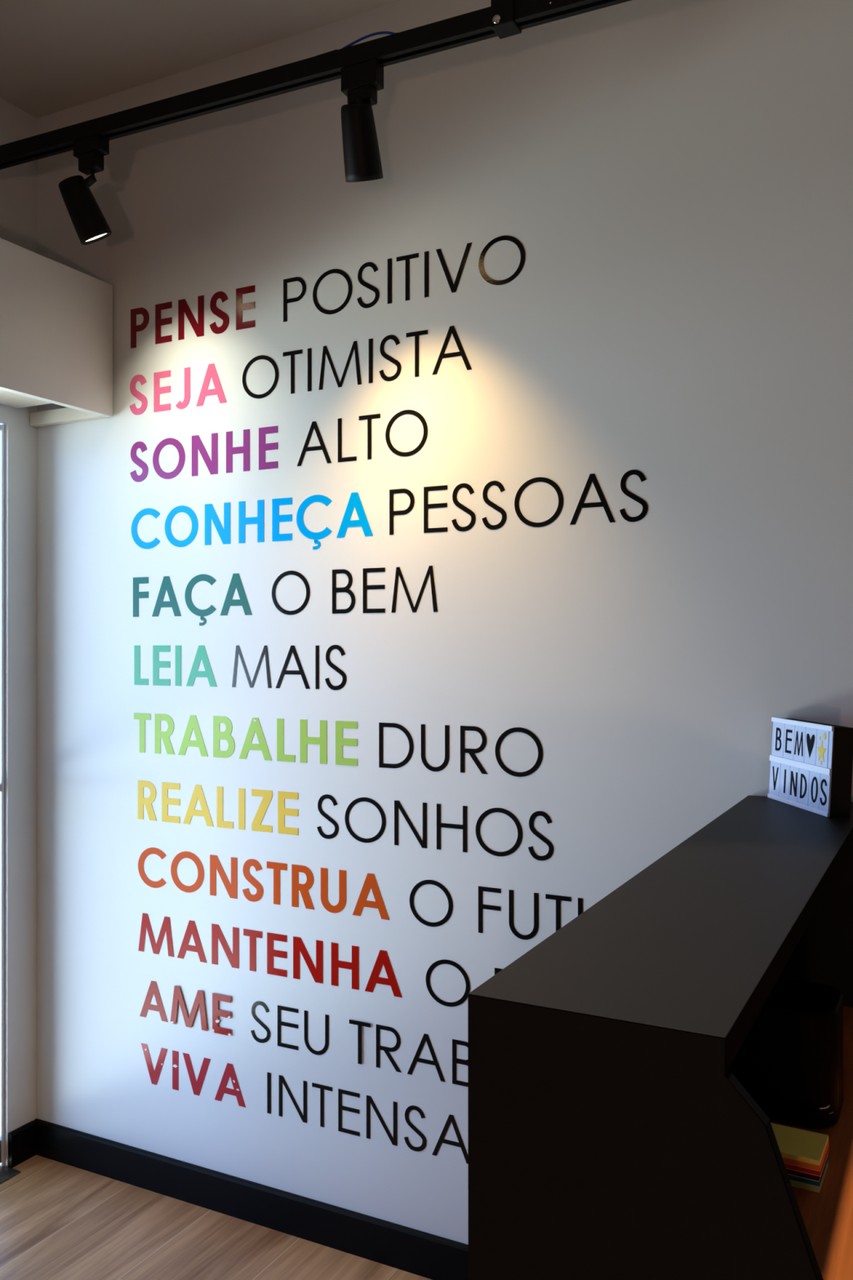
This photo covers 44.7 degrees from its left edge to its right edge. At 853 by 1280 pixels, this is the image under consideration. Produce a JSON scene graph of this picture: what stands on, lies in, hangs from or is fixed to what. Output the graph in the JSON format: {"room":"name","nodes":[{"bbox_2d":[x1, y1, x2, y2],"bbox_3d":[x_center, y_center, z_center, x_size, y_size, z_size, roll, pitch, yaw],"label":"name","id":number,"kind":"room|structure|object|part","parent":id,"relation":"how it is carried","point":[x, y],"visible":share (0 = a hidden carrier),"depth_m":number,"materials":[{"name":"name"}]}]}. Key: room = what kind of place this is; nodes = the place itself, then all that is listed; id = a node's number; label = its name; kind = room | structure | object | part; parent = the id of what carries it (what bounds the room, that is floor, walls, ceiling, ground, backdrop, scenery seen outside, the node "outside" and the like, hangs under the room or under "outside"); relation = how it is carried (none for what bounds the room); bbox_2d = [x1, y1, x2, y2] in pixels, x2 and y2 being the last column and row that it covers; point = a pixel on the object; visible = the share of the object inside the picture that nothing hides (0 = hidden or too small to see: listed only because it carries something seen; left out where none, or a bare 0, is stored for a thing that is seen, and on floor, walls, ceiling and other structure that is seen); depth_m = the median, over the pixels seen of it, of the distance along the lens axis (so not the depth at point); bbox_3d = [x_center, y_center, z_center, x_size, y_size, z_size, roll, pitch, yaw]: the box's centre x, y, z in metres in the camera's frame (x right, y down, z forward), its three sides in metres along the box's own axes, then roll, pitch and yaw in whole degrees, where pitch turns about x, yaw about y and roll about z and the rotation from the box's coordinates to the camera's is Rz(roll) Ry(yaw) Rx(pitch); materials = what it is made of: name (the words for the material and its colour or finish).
{"room":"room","nodes":[
{"label":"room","id":0,"kind":"room"},
{"bbox_2d":[0,97,37,1166],"bbox_3d":[-2.159,0.027,0.871,0.022,2.995,4.600,0,0,27],"label":"wall","id":1,"kind":"structure","parent":0,"point":[18,183],"depth_m":2.86,"materials":[{"name":"white paint"}]},
{"bbox_2d":[0,424,4,1166],"bbox_3d":[-1.389,0.420,2.387,0.030,2.018,0.998,0,0,27],"label":"door","id":2,"kind":"structure","parent":1,"relation":"in","point":[2,426],"depth_m":2.82,"materials":[{"name":"clear glass"}]},
{"bbox_2d":[8,1120,35,1168],"bbox_3d":[-1.111,1.385,2.851,0.014,0.092,0.084,0,0,27],"label":"baseboard","id":3,"kind":"structure","parent":1,"relation":"attached to","point":[21,1140],"depth_m":2.84,"materials":[{"name":"black wood"}]},
{"bbox_2d":[0,238,112,427],"bbox_3d":[-1.458,-0.774,1.887,0.290,0.351,2.153,0,0,27],"label":"box","id":4,"kind":"object","parent":1,"relation":"attached to","point":[56,317],"visible":1,"depth_m":2.61,"materials":[{"name":"white plastic"}]},
{"bbox_2d":[0,0,399,118],"bbox_3d":[-0.089,-1.525,-0.127,4.622,0.100,4.720,0,0,27],"label":"ceiling","id":5,"kind":"structure","parent":0,"point":[56,55],"depth_m":2.52,"materials":[{"name":"paint"}]},
{"bbox_2d":[0,0,631,169],"bbox_3d":[0.626,-1.263,1.644,4.180,0.411,0.050,0,0,27],"label":"track","id":6,"kind":"object","parent":5,"relation":"hanging from","point":[503,19],"visible":1,"depth_m":2.08,"materials":[{"name":"black metal"}]},
{"bbox_2d":[58,133,112,244],"bbox_3d":[-0.773,-1.028,2.396,0.124,0.220,0.118,0,0,27],"label":"track spotlight","id":7,"kind":"object","parent":6,"relation":"hanging from","point":[90,224],"visible":1,"depth_m":2.37,"materials":[{"name":"black metal"}]},
{"bbox_3d":[-0.781,-1.050,2.374,0.068,0.046,0.020,0,0,27],"label":"stem","id":8,"kind":"part","parent":7,"relation":"part of","materials":[{"name":"black metal"}]},
{"bbox_2d":[341,57,383,182],"bbox_3d":[-0.127,-1.015,2.060,0.084,0.216,0.122,0,0,-3],"label":"track spotlight","id":9,"kind":"object","parent":6,"relation":"hanging from","point":[361,82],"visible":1,"depth_m":2.02,"materials":[{"name":"black metal"}]},
{"bbox_3d":[-0.125,-1.046,2.029,0.030,0.020,0.019,0,0,-30],"label":"stem","id":10,"kind":"part","parent":9,"relation":"part of","materials":[{"name":"black metal"}]},
{"bbox_3d":[0.146,-1.290,1.895,0.044,0.354,0.044,0,0,27],"label":"drop post","id":11,"kind":"part","parent":6,"relation":"part of","materials":[{"name":"black metal"}]},
{"bbox_2d":[0,1155,431,1279],"bbox_3d":[-0.105,1.469,-0.196,4.600,0.100,4.600,0,0,27],"label":"floor","id":12,"kind":"structure","parent":0,"point":[59,1220],"depth_m":2.47,"materials":[{"name":"brown wood"}]},
{"bbox_2d":[0,1165,21,1183],"bbox_3d":[-1.353,1.427,2.362,0.077,0.004,0.998,0,0,27],"label":"threshold","id":13,"kind":"object","parent":12,"relation":"on","point":[6,1173],"visible":1,"depth_m":2.78,"materials":[{"name":"grey metal"}]},
{"bbox_2d":[467,795,852,1279],"bbox_3d":[0.602,0.862,1.304,0.609,1.125,1.286,0,0,27],"label":"reception counter","id":14,"kind":"object","parent":12,"relation":"on","point":[612,1135],"depth_m":0.85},
{"bbox_3d":[0.308,0.861,0.739,0.608,1.124,0.013,0,0,27],"label":"panel","id":15,"kind":"part","parent":14,"relation":"part of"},
{"bbox_2d":[467,795,852,1039],"bbox_3d":[0.425,0.300,1.397,0.212,0.001,1.286,0,0,27],"label":"countertop","id":16,"kind":"structure","parent":14,"relation":"on","point":[684,944],"depth_m":1.06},
{"bbox_2d":[767,716,852,817],"bbox_3d":[0.691,0.224,1.875,0.051,0.155,0.227,0,0,-7],"label":"letter board","id":17,"kind":"object","parent":14,"relation":"on","point":[811,762],"visible":1,"depth_m":1.82,"materials":[{"name":"white plastic"}]},
{"bbox_2d":[773,766,778,790],"bbox_3d":[0.659,0.262,1.961,0.001,0.044,0.025,3,-1,-7],"label":"print","id":18,"kind":"object","parent":17,"relation":"on","point":[775,782],"depth_m":1.96},
{"bbox_2d":[775,727,781,751],"bbox_3d":[0.664,0.187,1.955,0.001,0.043,0.024,3,-1,-7],"label":"print","id":19,"kind":"object","parent":17,"relation":"on","point":[777,729],"depth_m":1.96},
{"bbox_2d":[783,768,786,793],"bbox_3d":[0.664,0.262,1.921,0.001,0.044,0.006,3,-1,-7],"label":"print","id":20,"kind":"object","parent":17,"relation":"on","point":[784,781],"depth_m":1.92},
{"bbox_2d":[785,728,792,753],"bbox_3d":[0.668,0.187,1.915,0.001,0.043,0.024,3,-1,-7],"label":"print","id":21,"kind":"object","parent":17,"relation":"on","point":[787,731],"depth_m":1.92},
{"bbox_2d":[790,770,797,796],"bbox_3d":[0.668,0.261,1.887,0.001,0.044,0.025,4,-1,-6],"label":"print","id":22,"kind":"object","parent":17,"relation":"on","point":[792,780],"depth_m":1.89},
{"bbox_3d":[0.668,0.297,1.872,0.004,0.008,0.227,3,-1,-7],"label":"rail","id":23,"kind":"part","parent":17,"relation":"part of","materials":[{"name":"white plastic"}]},
{"bbox_2d":[794,731,803,756],"bbox_3d":[0.673,0.187,1.875,0.001,0.043,0.033,3,-1,-7],"label":"print","id":24,"kind":"object","parent":17,"relation":"on","point":[797,735],"depth_m":1.87},
{"bbox_3d":[0.672,0.225,1.873,0.004,0.011,0.227,3,-1,-7],"label":"rail","id":25,"kind":"part","parent":17,"relation":"part of","materials":[{"name":"white plastic"}]},
{"bbox_3d":[0.676,0.151,1.873,0.004,0.009,0.227,3,-1,-7],"label":"rail","id":26,"kind":"part","parent":17,"relation":"part of","materials":[{"name":"white plastic"}]},
{"bbox_2d":[800,773,807,798],"bbox_3d":[0.672,0.261,1.850,0.001,0.044,0.024,3,-1,-7],"label":"print","id":27,"kind":"object","parent":17,"relation":"on","point":[803,777],"depth_m":1.85,"materials":[{"name":"plastic"}]},
{"bbox_2d":[806,733,814,756],"bbox_3d":[0.678,0.187,1.834,0.001,0.042,0.030,3,-1,-7],"label":"print","id":28,"kind":"object","parent":17,"relation":"on","point":[810,742],"depth_m":1.83},
{"bbox_2d":[810,777,817,802],"bbox_3d":[0.677,0.261,1.811,0.001,0.045,0.024,3,-1,-7],"label":"print","id":29,"kind":"object","parent":17,"relation":"on","point":[815,778],"depth_m":1.81},
{"bbox_2d":[817,732,826,764],"bbox_3d":[0.683,0.188,1.793,0.001,0.058,0.031,3,-1,-7],"label":"print","id":30,"kind":"object","parent":17,"relation":"on","point":[821,750],"depth_m":1.79},
{"bbox_2d":[819,778,826,805],"bbox_3d":[0.681,0.261,1.779,0.001,0.045,0.023,3,-1,-7],"label":"print","id":31,"kind":"object","parent":17,"relation":"on","point":[824,803],"depth_m":1.78},
{"bbox_3d":[0.892,0.878,1.866,0.608,1.096,0.019,0,0,27],"label":"panel","id":32,"kind":"part","parent":14,"relation":"part of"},
{"bbox_2d":[770,1005,852,1279],"bbox_3d":[0.626,1.049,1.290,0.619,0.750,1.246,0,0,27],"label":"desk","id":33,"kind":"object","parent":12,"relation":"on","point":[827,1215],"visible":0.14,"depth_m":1.25,"materials":[{"name":"brown wood"}]},
{"bbox_2d":[728,977,843,1128],"bbox_3d":[0.515,0.595,1.519,0.172,0.159,0.150,0,0,27],"label":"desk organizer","id":34,"kind":"object","parent":33,"relation":"on","point":[789,1061],"visible":0.69,"depth_m":1.45,"materials":[{"name":"black plastic"}]},
{"bbox_2d":[790,1161,828,1192],"bbox_3d":[0.464,0.671,1.317,0.076,0.006,0.076,0,0,29],"label":"sticky note pad","id":35,"kind":"object","parent":33,"relation":"on","point":[793,1184],"visible":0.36,"depth_m":1.27,"materials":[{"name":"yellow paper"}]},
{"bbox_2d":[788,1155,828,1187],"bbox_3d":[0.464,0.664,1.317,0.076,0.006,0.076,0,0,29],"label":"sticky note pad","id":36,"kind":"object","parent":35,"relation":"on","point":[802,1180],"visible":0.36,"depth_m":1.28,"materials":[{"name":"teal paper"}]},
{"bbox_2d":[786,1154,828,1182],"bbox_3d":[0.464,0.658,1.317,0.076,0.006,0.076,0,0,29],"label":"sticky note pad","id":37,"kind":"object","parent":36,"relation":"on","point":[791,1172],"visible":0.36,"depth_m":1.27,"materials":[{"name":"paper"}]},
{"bbox_2d":[784,1145,829,1176],"bbox_3d":[0.465,0.652,1.317,0.076,0.006,0.076,0,0,29],"label":"sticky note pad","id":38,"kind":"object","parent":37,"relation":"on","point":[788,1166],"visible":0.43,"depth_m":1.28,"materials":[{"name":"red paper"}]},
{"bbox_2d":[782,1142,829,1171],"bbox_3d":[0.465,0.645,1.317,0.076,0.006,0.076,0,0,29],"label":"sticky note pad","id":39,"kind":"object","parent":38,"relation":"on","point":[811,1166],"visible":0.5,"depth_m":1.28,"materials":[{"name":"orange paper"}]},
{"bbox_2d":[771,1123,828,1166],"bbox_3d":[0.465,0.639,1.317,0.076,0.006,0.076,0,0,29],"label":"sticky note pad","id":40,"kind":"object","parent":39,"relation":"on","point":[808,1147],"visible":0.64,"depth_m":1.31,"materials":[{"name":"yellow paper"}]},
{"bbox_2d":[36,0,852,1244],"bbox_3d":[0.969,0.029,1.910,4.622,2.995,0.120,0,0,27],"label":"wall","id":41,"kind":"structure","parent":0,"point":[673,179],"depth_m":2.34,"materials":[{"name":"white paint"}]},
{"bbox_2d":[133,645,217,686],"bbox_3d":[-0.650,0.066,2.679,0.274,0.104,0.001,0,0,27],"label":"wall lettering","id":42,"kind":"object","parent":41,"relation":"attached to","point":[201,653],"depth_m":2.68,"materials":[{"name":"green plastic"}]},
{"bbox_2d":[129,363,226,414],"bbox_3d":[-0.645,-0.647,2.679,0.323,0.106,0.001,0,0,27],"label":"wall lettering","id":43,"kind":"object","parent":41,"relation":"attached to","point":[211,372],"depth_m":2.69,"materials":[{"name":"pink plastic"}]},
{"bbox_2d":[139,980,231,1036],"bbox_3d":[-0.621,0.940,2.660,0.302,0.100,0.004,0,0,27],"label":"wall lettering","id":44,"kind":"object","parent":41,"relation":"attached to","point":[199,998],"depth_m":2.65,"materials":[{"name":"red plastic"}]},
{"bbox_2d":[130,284,254,348],"bbox_3d":[-0.604,-0.825,2.658,0.406,0.107,0.001,0,0,27],"label":"wall lettering","id":45,"kind":"object","parent":41,"relation":"attached to","point":[183,307],"depth_m":2.65,"materials":[{"name":"red plastic"}]},
{"bbox_2d":[133,573,252,626],"bbox_3d":[-0.604,-0.102,2.656,0.389,0.131,0.001,0,0,27],"label":"wall lettering","id":46,"kind":"object","parent":41,"relation":"attached to","point":[236,582],"depth_m":2.65,"materials":[{"name":"teal plastic"}]},
{"bbox_2d":[141,1043,245,1107],"bbox_3d":[-0.600,1.109,2.649,0.340,0.100,0.002,0,0,27],"label":"wall lettering","id":47,"kind":"object","parent":41,"relation":"attached to","point":[229,1071],"depth_m":2.65,"materials":[{"name":"red plastic"}]},
{"bbox_2d":[129,426,277,481],"bbox_3d":[-0.575,-0.471,2.642,0.476,0.107,0.001,0,0,27],"label":"wall lettering","id":48,"kind":"object","parent":41,"relation":"attached to","point":[212,465],"depth_m":2.63,"materials":[{"name":"purple plastic"}]},
{"bbox_2d":[137,780,297,835],"bbox_3d":[-0.535,0.420,2.619,0.508,0.102,0.001,0,0,27],"label":"wall lettering","id":49,"kind":"object","parent":41,"relation":"attached to","point":[197,793],"depth_m":2.61,"materials":[{"name":"yellow plastic"}]},
{"bbox_2d":[133,712,357,765],"bbox_3d":[-0.468,0.244,2.584,0.688,0.104,0.002,0,0,27],"label":"wall lettering","id":50,"kind":"object","parent":41,"relation":"attached to","point":[255,726],"depth_m":2.57,"materials":[{"name":"green plastic"}]},
{"bbox_2d":[33,1118,468,1279],"bbox_3d":[0.949,1.380,1.841,4.600,0.092,0.014,0,0,27],"label":"baseboard","id":51,"kind":"structure","parent":41,"relation":"attached to","point":[418,1252],"depth_m":2.53,"materials":[{"name":"black wood"}]},
{"bbox_2d":[131,492,373,549],"bbox_3d":[-0.453,-0.281,2.579,0.741,0.131,0.001,0,0,27],"label":"wall lettering","id":52,"kind":"object","parent":41,"relation":"attached to","point":[354,500],"depth_m":2.56,"materials":[{"name":"blue plastic"}]},
{"bbox_2d":[137,847,389,919],"bbox_3d":[-0.423,0.594,2.560,0.760,0.105,0.001,0,0,27],"label":"wall lettering","id":53,"kind":"object","parent":41,"relation":"attached to","point":[370,882],"depth_m":2.53,"materials":[{"name":"orange plastic"}]},
{"bbox_2d":[137,912,402,997],"bbox_3d":[-0.407,0.767,2.551,0.792,0.101,0.001,0,0,27],"label":"wall lettering","id":54,"kind":"object","parent":41,"relation":"attached to","point":[317,973],"depth_m":2.54,"materials":[{"name":"red plastic"}]},
{"bbox_2d":[231,644,346,690],"bbox_3d":[-0.337,0.065,2.517,0.336,0.107,0.001,0,0,27],"label":"wall lettering","id":55,"kind":"object","parent":41,"relation":"attached to","point":[292,649],"depth_m":2.51,"materials":[{"name":"black plastic"}]},
{"bbox_2d":[250,1000,328,1055],"bbox_3d":[-0.333,0.939,2.512,0.228,0.102,0.001,0,0,27],"label":"wall lettering","id":56,"kind":"object","parent":41,"relation":"attached to","point":[280,1023],"depth_m":2.52,"materials":[{"name":"black plastic"}]},
{"bbox_2d":[271,570,310,614],"bbox_3d":[-0.329,-0.114,2.514,0.112,0.107,0.001,0,0,27],"label":"letter","id":57,"kind":"object","parent":41,"relation":"attached to","point":[282,575],"depth_m":2.51,"materials":[{"name":"black plastic"}]},
{"bbox_2d":[242,325,471,398],"bbox_3d":[-0.179,-0.649,2.438,0.629,0.106,0.001,0,0,27],"label":"wall lettering","id":58,"kind":"object","parent":41,"relation":"attached to","point":[451,329],"depth_m":2.43,"materials":[{"name":"black plastic"}]},
{"bbox_2d":[297,409,427,466],"bbox_3d":[-0.155,-0.472,2.425,0.356,0.107,0.001,0,0,27],"label":"wall lettering","id":59,"kind":"object","parent":41,"relation":"attached to","point":[368,417],"depth_m":2.41,"materials":[{"name":"black plastic"}]},
{"bbox_2d":[266,1071,467,1164],"bbox_3d":[0.060,1.107,2.308,1.014,0.103,0.001,0,0,27],"label":"wall lettering","id":60,"kind":"object","parent":41,"relation":"attached to","point":[370,1101],"depth_m":2.41,"materials":[{"name":"black plastic"}]},
{"bbox_2d":[332,565,437,613],"bbox_3d":[-0.099,-0.115,2.395,0.280,0.104,0.001,0,0,27],"label":"wall lettering","id":61,"kind":"object","parent":41,"relation":"attached to","point":[398,573],"depth_m":2.41,"materials":[{"name":"black plastic"}]},
{"bbox_2d":[283,235,525,321],"bbox_3d":[-0.068,-0.826,2.381,0.632,0.107,0.001,0,0,27],"label":"wall lettering","id":62,"kind":"object","parent":41,"relation":"attached to","point":[453,286],"depth_m":2.37,"materials":[{"name":"black plastic"}]},
{"bbox_2d":[349,1019,467,1086],"bbox_3d":[0.146,0.938,2.263,0.737,0.102,0.003,0,0,27],"label":"wall lettering","id":63,"kind":"object","parent":41,"relation":"attached to","point":[425,1037],"depth_m":2.36,"materials":[{"name":"black plastic"}]},
{"bbox_2d":[409,880,453,926],"bbox_3d":[0.010,0.593,2.336,0.110,0.105,0.001,0,0,27],"label":"letter","id":64,"kind":"object","parent":41,"relation":"attached to","point":[421,883],"depth_m":2.33,"materials":[{"name":"black plastic"}]},
{"bbox_2d":[316,794,553,860],"bbox_3d":[0.004,0.419,2.340,0.598,0.106,0.001,0,0,27],"label":"lettering","id":65,"kind":"object","parent":41,"relation":"attached to","point":[397,805],"depth_m":2.33,"materials":[{"name":"black plastic"}]},
{"bbox_2d":[426,959,470,1006],"bbox_3d":[0.047,0.766,2.316,0.110,0.104,0.001,0,0,27],"label":"letter","id":66,"kind":"object","parent":41,"relation":"attached to","point":[437,963],"depth_m":2.32,"materials":[{"name":"black plastic"}]},
{"bbox_2d":[378,722,542,777],"bbox_3d":[0.069,0.242,2.307,0.403,0.107,0.001,0,0,27],"label":"lettering","id":67,"kind":"object","parent":41,"relation":"attached to","point":[471,751],"depth_m":2.30,"materials":[{"name":"black plastic"}]},
{"bbox_2d":[494,968,502,974],"bbox_3d":[0.173,0.765,2.251,0.054,0.101,0.001,0,0,27],"label":"letter","id":68,"kind":"object","parent":41,"relation":"attached to","point":[496,970],"depth_m":2.26,"materials":[{"name":"black plastic"}]},
{"bbox_2d":[389,469,648,534],"bbox_3d":[0.183,-0.294,2.250,0.603,0.107,0.001,0,0,27],"label":"lettering","id":69,"kind":"object","parent":41,"relation":"attached to","point":[592,477],"depth_m":2.24,"materials":[{"name":"black plastic"}]},
{"bbox_2d":[478,886,582,939],"bbox_3d":[0.345,0.592,2.163,0.522,0.105,0.001,0,0,27],"label":"lettering","id":70,"kind":"object","parent":41,"relation":"attached to","point":[558,898],"depth_m":2.23,"materials":[{"name":"black plastic"}]}
]}

